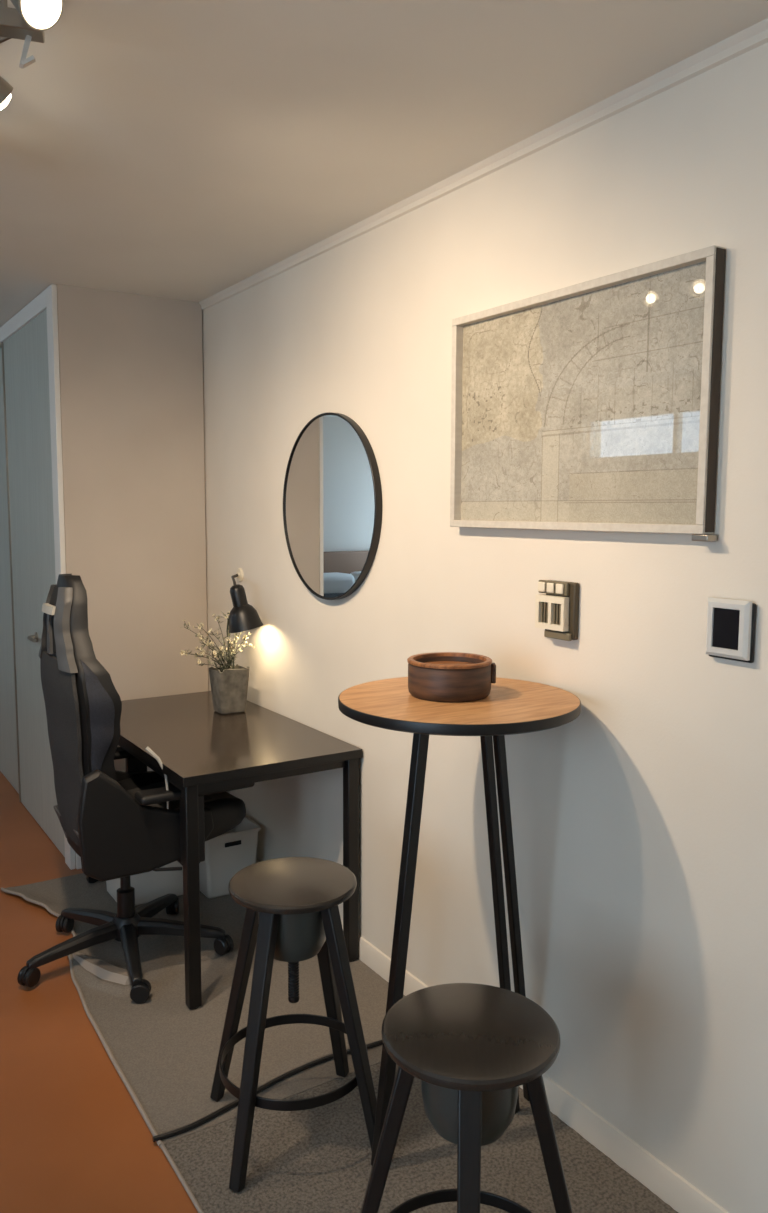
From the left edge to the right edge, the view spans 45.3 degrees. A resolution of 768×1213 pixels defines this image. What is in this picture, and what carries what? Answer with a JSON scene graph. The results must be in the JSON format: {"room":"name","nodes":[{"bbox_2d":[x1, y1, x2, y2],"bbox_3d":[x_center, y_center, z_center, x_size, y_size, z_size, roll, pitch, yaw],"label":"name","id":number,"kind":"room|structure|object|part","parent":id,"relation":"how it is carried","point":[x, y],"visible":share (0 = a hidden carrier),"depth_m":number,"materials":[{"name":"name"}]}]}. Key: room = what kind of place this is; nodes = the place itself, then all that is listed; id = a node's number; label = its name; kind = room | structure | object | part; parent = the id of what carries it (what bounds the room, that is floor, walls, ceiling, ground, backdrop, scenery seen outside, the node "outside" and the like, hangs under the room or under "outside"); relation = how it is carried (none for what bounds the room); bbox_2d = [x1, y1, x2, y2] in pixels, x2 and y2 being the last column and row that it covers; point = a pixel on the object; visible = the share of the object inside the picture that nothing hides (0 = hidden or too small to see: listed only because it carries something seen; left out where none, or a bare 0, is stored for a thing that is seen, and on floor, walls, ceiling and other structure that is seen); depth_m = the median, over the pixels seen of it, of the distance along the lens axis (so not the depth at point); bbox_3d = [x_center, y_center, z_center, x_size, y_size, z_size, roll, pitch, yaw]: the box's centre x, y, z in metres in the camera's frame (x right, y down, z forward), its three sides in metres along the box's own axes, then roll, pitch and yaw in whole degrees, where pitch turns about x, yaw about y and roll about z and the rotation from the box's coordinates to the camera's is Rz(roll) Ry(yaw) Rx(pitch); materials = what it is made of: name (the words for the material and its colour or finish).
{"room":"studio apartment","nodes":[
{"label":"studio apartment","id":0,"kind":"room"},
{"bbox_2d":[0,771,197,1212],"bbox_3d":[-1.996,1.318,2.678,4.180,0.100,10.000,-4,7,-33],"label":"floor","id":1,"kind":"structure","parent":0,"point":[74,1138],"depth_m":2.46,"materials":[{"name":"wood"}]},
{"bbox_2d":[1,873,404,1147],"bbox_3d":[-0.675,1.194,3.226,0.931,0.042,1.811,-4,7,-33],"label":"rug","id":2,"kind":"object","parent":1,"relation":"on","point":[165,1052],"visible":0.48,"depth_m":2.83,"materials":[{"name":"beige carpet"}]},
{"bbox_2d":[17,574,254,1003],"bbox_3d":[-0.881,0.550,3.120,0.765,1.326,0.705,-4,7,-33],"label":"gaming chair","id":3,"kind":"object","parent":2,"relation":"on","point":[120,824],"visible":0.99,"depth_m":2.91,"materials":[{"name":"black leather"}]},
{"bbox_3d":[-1.125,0.047,3.082,0.062,0.250,0.166,-4,7,-33],"label":"head rail","id":4,"kind":"part","parent":3,"relation":"part of","materials":[{"name":"grey plastic"}]},
{"bbox_3d":[-1.052,0.459,3.016,0.067,0.605,0.447,-4,7,-33],"label":"panel","id":5,"kind":"part","parent":3,"relation":"part of","materials":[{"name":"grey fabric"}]},
{"bbox_3d":[-0.983,0.071,2.861,0.062,0.250,0.166,-4,7,-33],"label":"head rail","id":6,"kind":"part","parent":3,"relation":"part of","materials":[{"name":"grey plastic"}]},
{"bbox_3d":[-1.036,1.129,3.076,0.308,0.072,0.052,-5,8,-38],"label":"leg","id":7,"kind":"part","parent":3,"relation":"part of","materials":[{"name":"black plastic"}]},
{"bbox_3d":[-1.008,0.351,3.033,0.148,0.915,0.475,-4,7,-33],"label":"backrest","id":8,"kind":"part","parent":3,"relation":"part of","materials":[{"name":"black leather"}]},
{"bbox_3d":[-1.046,1.106,3.291,0.308,0.072,0.052,4,7,33],"label":"leg","id":9,"kind":"part","parent":3,"relation":"part of","materials":[{"name":"black plastic"}]},
{"bbox_3d":[-0.828,1.136,3.019,0.052,0.072,0.308,-2,6,-21],"label":"leg","id":10,"kind":"part","parent":3,"relation":"part of","materials":[{"name":"black plastic"}]},
{"bbox_3d":[-0.889,0.681,3.398,0.075,0.237,0.182,-4,7,-33],"label":"armrest","id":11,"kind":"part","parent":3,"relation":"part of","materials":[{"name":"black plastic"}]},
{"bbox_3d":[-0.844,1.099,3.367,0.052,0.072,0.308,2,6,15],"label":"leg","id":12,"kind":"part","parent":3,"relation":"part of","materials":[{"name":"black plastic"}]},
{"bbox_3d":[-0.728,0.842,2.961,0.152,0.025,0.045,0,6,3],"label":"tilt lever","id":13,"kind":"part","parent":3,"relation":"part of","materials":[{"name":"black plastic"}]},
{"bbox_3d":[-0.709,1.117,3.199,0.308,0.072,0.052,0,6,-3],"label":"leg","id":14,"kind":"part","parent":3,"relation":"part of","materials":[{"name":"black plastic"}]},
{"bbox_3d":[-0.790,0.726,3.214,0.510,0.201,0.524,-4,7,-33],"label":"seat","id":15,"kind":"part","parent":3,"relation":"part of","materials":[{"name":"black leather"}]},
{"bbox_3d":[-0.661,0.720,3.045,0.075,0.237,0.182,-4,7,-33],"label":"armrest","id":16,"kind":"part","parent":3,"relation":"part of","materials":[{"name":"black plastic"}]},
{"bbox_2d":[106,861,182,905],"bbox_3d":[-0.953,1.019,3.703,0.308,0.270,0.236,-4,7,-33],"label":"storage bin","id":17,"kind":"object","parent":2,"relation":"on","point":[149,886],"visible":0.09,"depth_m":3.62,"materials":[{"name":"beige plastic"}]},
{"bbox_2d":[86,691,362,1009],"bbox_3d":[-0.661,0.810,3.456,0.628,0.742,1.200,-4,7,-33],"label":"desk","id":18,"kind":"object","parent":2,"relation":"on","point":[200,748],"visible":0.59,"depth_m":3.09,"materials":[{"name":"black wood"}]},
{"bbox_3d":[-1.209,0.786,3.783,0.040,0.707,0.040,-4,7,-33],"label":"leg","id":19,"kind":"part","parent":18,"relation":"part of","materials":[{"name":"black"}]},
{"bbox_3d":[-0.591,0.890,2.826,0.040,0.707,0.040,-4,7,-33],"label":"leg","id":20,"kind":"part","parent":18,"relation":"part of","materials":[{"name":"black"}]},
{"bbox_2d":[180,611,255,713],"bbox_3d":[-0.653,0.221,3.600,0.298,0.398,0.152,-4,7,-33],"label":"potted plant","id":21,"kind":"object","parent":18,"relation":"on","point":[228,682],"visible":0.91,"depth_m":3.59,"materials":[{"name":"beige plant"}]},
{"bbox_3d":[-0.612,0.325,3.639,0.134,0.183,0.134,-4,7,-33],"label":"pot","id":22,"kind":"part","parent":21,"relation":"part of","materials":[{"name":"grey concrete"}]},
{"bbox_3d":[-0.113,0.859,3.132,0.040,0.707,0.040,-4,7,-33],"label":"leg","id":23,"kind":"part","parent":18,"relation":"part of","materials":[{"name":"black"}]},
{"bbox_2d":[199,816,260,897],"bbox_3d":[-0.669,1.018,3.779,0.248,0.260,0.264,-4,7,-33],"label":"storage bin","id":24,"kind":"object","parent":2,"relation":"on","point":[226,854],"visible":0.59,"depth_m":3.67,"materials":[{"name":"beige plastic"}]},
{"bbox_2d":[152,1039,382,1141],"bbox_3d":[-0.208,1.277,2.520,0.898,0.013,0.070,-5,8,-40],"label":"power cable","id":25,"kind":"object","parent":2,"relation":"on","point":[227,1107],"visible":0.59,"depth_m":2.40,"materials":[{"name":"black plastic"}]},
{"bbox_2d":[160,1062,677,1212],"bbox_3d":[0.222,1.355,1.873,0.893,0.010,1.448,-4,7,-33],"label":"rug","id":26,"kind":"object","parent":1,"relation":"on","point":[314,1160],"visible":0.59,"depth_m":2.17,"materials":[{"name":"grey carpet"}]},
{"bbox_2d":[210,857,376,1191],"bbox_3d":[-0.223,0.986,2.277,0.379,0.645,0.379,-2,6,-18],"label":"bar stool","id":27,"kind":"object","parent":26,"relation":"on","point":[292,916],"visible":0.98,"depth_m":2.19,"materials":[{"name":"grey"}]},
{"bbox_3d":[-0.374,0.995,2.356,0.169,0.610,0.040,3,7,27],"label":"leg","id":28,"kind":"part","parent":27,"relation":"part of","materials":[{"name":"black wood"}]},
{"bbox_3d":[-0.301,1.019,2.129,0.040,0.610,0.169,3,7,27],"label":"leg","id":29,"kind":"part","parent":27,"relation":"part of","materials":[{"name":"black wood"}]},
{"bbox_3d":[-0.222,0.677,2.244,0.311,0.023,0.311,3,7,27],"label":"seat","id":30,"kind":"part","parent":27,"relation":"part of","materials":[{"name":"black wood"}]},
{"bbox_3d":[-0.145,0.988,2.429,0.040,0.610,0.169,3,7,27],"label":"leg","id":31,"kind":"part","parent":27,"relation":"part of","materials":[{"name":"black wood"}]},
{"bbox_3d":[-0.072,1.012,2.201,0.169,0.610,0.040,3,7,27],"label":"leg","id":32,"kind":"part","parent":27,"relation":"part of","materials":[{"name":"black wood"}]},
{"bbox_2d":[338,677,580,1165],"bbox_3d":[0.172,0.762,2.208,0.562,1.108,0.562,-4,7,-33],"label":"bar table","id":33,"kind":"object","parent":26,"relation":"on","point":[512,706],"visible":0.84,"depth_m":2.12,"materials":[{"name":"brown wood"}]},
{"bbox_3d":[0.038,0.783,2.137,0.141,1.079,0.030,-3,7,-26],"label":"leg","id":34,"kind":"part","parent":33,"relation":"part of","materials":[{"name":"black metal"}]},
{"bbox_2d":[407,652,495,701],"bbox_3d":[0.154,0.165,2.168,0.200,0.086,0.200,-4,7,-33],"label":"wooden bowl","id":35,"kind":"object","parent":33,"relation":"on","point":[435,676],"visible":1,"depth_m":2.09,"materials":[{"name":"brown wood"}]},
{"bbox_3d":[0.282,0.774,2.223,0.026,1.080,0.244,4,7,31],"label":"leg","id":36,"kind":"part","parent":33,"relation":"part of","materials":[{"name":"black metal"}]},
{"bbox_3d":[0.319,0.771,2.256,0.026,1.081,0.285,4,7,30],"label":"leg","id":37,"kind":"part","parent":33,"relation":"part of","materials":[{"name":"black metal"}]},
{"bbox_2d":[360,983,572,1212],"bbox_3d":[0.150,1.055,1.643,0.378,0.645,0.378,-5,8,-39],"label":"bar stool","id":38,"kind":"object","parent":26,"relation":"on","point":[470,1046],"visible":1,"depth_m":1.58,"materials":[{"name":"black wood"}]},
{"bbox_3d":[-0.020,1.070,1.661,0.169,0.610,0.040,1,6,5],"label":"leg","id":39,"kind":"part","parent":38,"relation":"part of","materials":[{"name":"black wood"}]},
{"bbox_3d":[0.134,1.090,1.477,0.040,0.610,0.169,1,6,5],"label":"leg","id":40,"kind":"part","parent":38,"relation":"part of","materials":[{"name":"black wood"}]},
{"bbox_3d":[0.151,0.746,1.610,0.311,0.023,0.311,1,6,5],"label":"seat","id":41,"kind":"part","parent":38,"relation":"part of","materials":[{"name":"black wood"}]},
{"bbox_3d":[0.319,1.074,1.629,0.169,0.610,0.040,1,6,5],"label":"leg","id":42,"kind":"part","parent":38,"relation":"part of","materials":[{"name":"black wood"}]},
{"bbox_2d":[56,284,207,862],"bbox_3d":[-1.093,-0.106,4.052,0.617,2.450,0.100,-4,7,-33],"label":"wall","id":43,"kind":"structure","parent":0,"point":[131,365],"depth_m":3.97,"materials":[{"name":"beige paint"}]},
{"bbox_2d":[0,284,75,869],"bbox_3d":[-2.164,-0.221,5.113,0.079,2.446,3.057,-4,7,-33],"label":"door","id":44,"kind":"structure","parent":43,"relation":"in","point":[32,527],"depth_m":4.38,"materials":[{"name":"white paint"}]},
{"bbox_3d":[-2.394,-0.232,5.529,0.016,2.371,1.920,-4,7,-33],"label":"glass panel","id":45,"kind":"part","parent":44,"relation":"part of","materials":[{"name":"grey glass"}]},
{"bbox_3d":[-1.626,0.150,4.276,0.045,0.048,0.144,-4,7,-33],"label":"handle","id":46,"kind":"part","parent":44,"relation":"part of","materials":[{"name":"silver metal"}]},
{"bbox_2d":[76,853,81,868],"bbox_3d":[-1.070,1.058,4.125,0.609,0.120,0.014,-4,7,-33],"label":"baseboard","id":47,"kind":"structure","parent":43,"relation":"attached to","point":[78,858],"depth_m":3.96,"materials":[{"name":"white paint"}]},
{"bbox_2d":[0,0,767,347],"bbox_3d":[-1.987,-1.218,2.410,4.180,0.100,10.000,-4,7,-33],"label":"ceiling","id":48,"kind":"structure","parent":0,"point":[186,150],"depth_m":2.10,"materials":[{"name":"paint"}]},
{"bbox_2d":[0,0,62,109],"bbox_3d":[-0.675,-0.977,1.509,0.223,0.179,0.428,-4,7,-33],"label":"ceiling spotlight","id":49,"kind":"object","parent":48,"relation":"attached to","point":[28,22],"visible":1,"depth_m":1.51,"materials":[{"name":"silver metal"}]},
{"bbox_3d":[-0.624,-1.016,1.507,0.012,0.078,0.012,-4,7,-33],"label":"rod","id":50,"kind":"part","parent":49,"relation":"part of","materials":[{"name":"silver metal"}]},
{"bbox_3d":[-0.715,-0.938,1.702,0.045,0.049,0.054,-4,7,-33],"label":"bulb","id":51,"kind":"part","parent":49,"relation":"part of","materials":[{"name":"beige glass"}]},
{"bbox_3d":[-0.695,-0.980,1.613,0.141,0.017,0.010,4,7,34],"label":"swivel arm","id":52,"kind":"part","parent":49,"relation":"part of","materials":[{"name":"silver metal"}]},
{"bbox_3d":[-0.519,-0.912,1.393,0.052,0.049,0.046,-4,7,-33],"label":"bulb","id":53,"kind":"part","parent":49,"relation":"part of","materials":[{"name":"beige glass"}]},
{"bbox_2d":[202,42,767,1212],"bbox_3d":[-0.317,-0.057,3.614,0.200,2.450,10.000,-4,7,-33],"label":"wall","id":54,"kind":"structure","parent":0,"point":[639,820],"depth_m":2.27,"materials":[{"name":"white paint"}]},
{"bbox_2d":[229,568,262,632],"bbox_3d":[-0.593,-0.027,3.711,0.134,0.236,0.373,-3,7,-26],"label":"wall lamp","id":55,"kind":"object","parent":54,"relation":"attached to","point":[243,616],"visible":1,"depth_m":3.57,"materials":[{"name":"black plastic"}]},
{"bbox_3d":[-0.608,-0.099,3.735,0.030,0.048,0.264,-1,6,-7],"label":"arm","id":56,"kind":"part","parent":55,"relation":"part of","materials":[{"name":"black metal"}]},
{"bbox_2d":[230,584,247,606],"bbox_3d":[-0.568,-0.041,3.599,0.069,0.092,0.064,-4,7,-33],"label":"socket","id":57,"kind":"object","parent":55,"relation":"attached to","point":[237,592],"depth_m":3.58,"materials":[{"name":"black metal"}]},
{"bbox_3d":[-0.610,-0.132,3.866,0.014,0.060,0.060,-4,7,-33],"label":"wall plate","id":58,"kind":"part","parent":55,"relation":"part of","materials":[{"name":"beige plastic"}]},
{"bbox_3d":[-0.541,0.045,3.611,0.133,0.113,0.135,-4,7,-33],"label":"lamp shade","id":59,"kind":"part","parent":55,"relation":"part of","materials":[{"name":"black metal"}]},
{"bbox_2d":[283,412,381,599],"bbox_3d":[-0.192,-0.343,3.177,0.027,0.640,0.652,-4,7,-33],"label":"round mirror","id":60,"kind":"object","parent":54,"relation":"attached to","point":[332,491],"visible":1,"depth_m":3.14,"materials":[{"name":"black mirror"}]},
{"bbox_2d":[199,18,767,309],"bbox_3d":[0.692,-1.069,1.730,0.020,0.032,5.539,-4,7,-33],"label":"trim","id":61,"kind":"structure","parent":54,"relation":"attached to","point":[756,35],"depth_m":2.21,"materials":[{"name":"white paint"}]},
{"bbox_2d":[256,858,728,1212],"bbox_3d":[0.687,1.309,1.984,0.011,0.084,5.539,-4,7,-33],"label":"baseboard","id":62,"kind":"structure","parent":54,"relation":"attached to","point":[674,1190],"depth_m":2.19,"materials":[{"name":"white paint"}]},
{"bbox_2d":[535,580,578,640],"bbox_3d":[0.422,0.008,2.245,0.034,0.140,0.118,-4,7,-33],"label":"light switch","id":63,"kind":"object","parent":54,"relation":"attached to","point":[557,611],"visible":1,"depth_m":2.23,"materials":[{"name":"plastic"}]},
{"bbox_2d":[541,602,547,622],"bbox_3d":[0.400,0.014,2.268,0.013,0.050,0.033,-4,7,-33],"label":"grille","id":64,"kind":"object","parent":63,"relation":"attached to","point":[544,605],"depth_m":2.27,"materials":[{"name":"brown plastic"}]},
{"bbox_2d":[553,603,560,624],"bbox_3d":[0.424,0.018,2.231,0.013,0.050,0.033,-4,7,-33],"label":"grille","id":65,"kind":"object","parent":63,"relation":"attached to","point":[556,606],"depth_m":2.23,"materials":[{"name":"brown plastic"}]},
{"bbox_2d":[450,245,725,540],"bbox_3d":[0.430,-0.456,2.180,0.034,0.576,0.860,-4,7,-33],"label":"framed picture","id":66,"kind":"object","parent":54,"relation":"attached to","point":[591,405],"visible":1,"depth_m":2.10,"materials":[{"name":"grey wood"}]},
{"bbox_2d":[705,597,756,662],"bbox_3d":[0.690,0.047,1.837,0.026,0.122,0.102,-4,7,-33],"label":"wall panel","id":67,"kind":"object","parent":54,"relation":"attached to","point":[731,624],"visible":1,"depth_m":1.82,"materials":[{"name":"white plastic"}]}
]}

